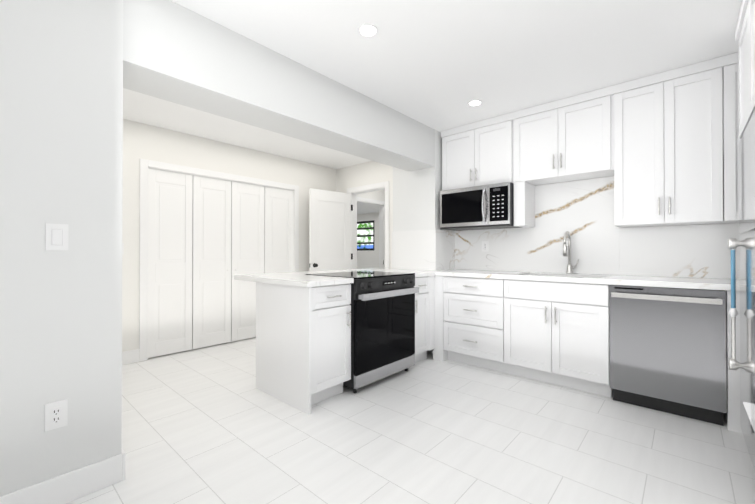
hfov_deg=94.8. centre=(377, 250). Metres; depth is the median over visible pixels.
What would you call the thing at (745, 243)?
fridge
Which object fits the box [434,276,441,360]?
base cabinet
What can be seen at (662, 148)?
upper cabinet
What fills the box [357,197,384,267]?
door frame
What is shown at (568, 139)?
upper cabinet
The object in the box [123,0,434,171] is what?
header beam
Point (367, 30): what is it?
recessed light
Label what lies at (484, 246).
outlet
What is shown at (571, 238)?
faucet
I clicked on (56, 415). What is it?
outlet
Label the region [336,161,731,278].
wall
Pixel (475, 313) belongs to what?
base cabinet
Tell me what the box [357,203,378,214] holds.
ceiling
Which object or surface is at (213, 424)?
floor
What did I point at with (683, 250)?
backsplash
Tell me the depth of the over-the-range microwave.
3.52 m
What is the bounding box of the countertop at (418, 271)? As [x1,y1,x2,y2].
[350,268,433,275]
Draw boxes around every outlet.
[44,399,67,431]
[482,241,487,251]
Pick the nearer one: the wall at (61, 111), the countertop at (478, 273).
the wall at (61, 111)
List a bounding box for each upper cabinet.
[441,110,528,190]
[521,86,612,187]
[613,72,664,171]
[613,156,738,227]
[665,56,724,163]
[725,52,740,155]
[735,0,754,138]
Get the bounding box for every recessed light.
[358,23,377,36]
[468,100,481,105]
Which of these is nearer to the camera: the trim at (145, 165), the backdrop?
the trim at (145, 165)
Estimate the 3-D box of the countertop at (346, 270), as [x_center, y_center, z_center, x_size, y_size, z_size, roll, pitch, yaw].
[-0.553,0.238,3.547,0.400,0.039,0.790,0,0,42]
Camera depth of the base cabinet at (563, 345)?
2.82 m
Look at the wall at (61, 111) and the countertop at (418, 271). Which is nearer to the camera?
the wall at (61, 111)
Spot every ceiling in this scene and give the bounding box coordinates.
[123,0,741,168]
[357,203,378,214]
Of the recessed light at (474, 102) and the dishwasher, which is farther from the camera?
the recessed light at (474, 102)
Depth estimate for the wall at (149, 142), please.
3.83 m
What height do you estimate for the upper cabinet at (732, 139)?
0.678 m
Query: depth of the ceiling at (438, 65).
2.32 m
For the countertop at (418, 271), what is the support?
on the base cabinet at (422, 299)
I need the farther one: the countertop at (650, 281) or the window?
the window
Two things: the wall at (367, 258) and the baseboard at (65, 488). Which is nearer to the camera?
the baseboard at (65, 488)
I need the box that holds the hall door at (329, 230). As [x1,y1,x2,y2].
[309,188,349,270]
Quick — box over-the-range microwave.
[440,182,522,230]
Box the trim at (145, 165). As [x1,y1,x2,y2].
[139,159,298,361]
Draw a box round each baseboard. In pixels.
[0,451,125,503]
[122,349,138,364]
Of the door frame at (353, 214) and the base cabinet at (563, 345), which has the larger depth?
the door frame at (353, 214)
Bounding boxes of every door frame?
[347,181,388,268]
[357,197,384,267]
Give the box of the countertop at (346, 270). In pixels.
[302,269,349,275]
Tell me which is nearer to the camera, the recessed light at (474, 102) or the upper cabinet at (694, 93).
the upper cabinet at (694, 93)
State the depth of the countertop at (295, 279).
2.65 m
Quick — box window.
[357,220,373,250]
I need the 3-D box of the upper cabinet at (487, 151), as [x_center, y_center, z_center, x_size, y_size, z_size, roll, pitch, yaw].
[1.144,-0.996,3.727,0.862,0.678,0.323,0,0,42]
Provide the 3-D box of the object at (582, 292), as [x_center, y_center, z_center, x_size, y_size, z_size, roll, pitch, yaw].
[1.493,0.352,2.929,0.680,0.194,0.006,0,0,42]
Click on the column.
(416, 199)
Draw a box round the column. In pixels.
[393,130,453,352]
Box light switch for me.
[45,223,67,249]
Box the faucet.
[563,231,578,273]
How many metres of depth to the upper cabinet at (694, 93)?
2.50 m
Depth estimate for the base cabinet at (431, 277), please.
3.57 m
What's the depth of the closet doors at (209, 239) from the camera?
4.07 m
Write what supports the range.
on the floor
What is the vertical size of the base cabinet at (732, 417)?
0.875 m
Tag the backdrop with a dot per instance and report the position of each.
(365, 232)
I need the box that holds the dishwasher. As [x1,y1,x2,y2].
[610,285,726,425]
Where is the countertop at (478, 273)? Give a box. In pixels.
[434,268,533,279]
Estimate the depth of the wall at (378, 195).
6.52 m
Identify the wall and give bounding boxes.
[0,0,122,495]
[122,119,335,351]
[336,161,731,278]
[357,190,384,202]
[357,212,378,268]
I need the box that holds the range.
[305,271,418,392]
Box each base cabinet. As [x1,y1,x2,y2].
[256,280,353,414]
[414,276,429,362]
[430,276,433,359]
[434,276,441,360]
[442,276,529,373]
[510,300,612,397]
[724,292,742,433]
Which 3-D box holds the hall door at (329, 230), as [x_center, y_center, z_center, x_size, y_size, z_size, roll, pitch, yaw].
[-0.689,0.128,5.111,0.683,2.003,0.160,0,0,-39]
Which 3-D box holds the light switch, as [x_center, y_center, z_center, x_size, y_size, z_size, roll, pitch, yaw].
[-1.407,-0.059,1.526,0.008,0.116,0.074,0,0,42]
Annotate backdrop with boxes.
[357,223,372,248]
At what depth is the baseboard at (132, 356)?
3.47 m
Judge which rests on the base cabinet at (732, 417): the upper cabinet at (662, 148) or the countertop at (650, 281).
the countertop at (650, 281)
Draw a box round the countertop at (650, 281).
[598,276,739,291]
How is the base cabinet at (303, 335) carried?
on the floor
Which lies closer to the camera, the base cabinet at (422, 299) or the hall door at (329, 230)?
the base cabinet at (422, 299)
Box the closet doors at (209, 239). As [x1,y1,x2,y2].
[148,168,292,357]
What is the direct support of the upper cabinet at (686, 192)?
attached to the wall at (366, 173)
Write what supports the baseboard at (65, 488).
attached to the wall at (61, 111)
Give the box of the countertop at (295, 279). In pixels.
[234,272,353,287]
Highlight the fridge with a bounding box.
[728,110,754,470]
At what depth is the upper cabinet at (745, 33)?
1.88 m
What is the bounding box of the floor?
[66,337,754,503]

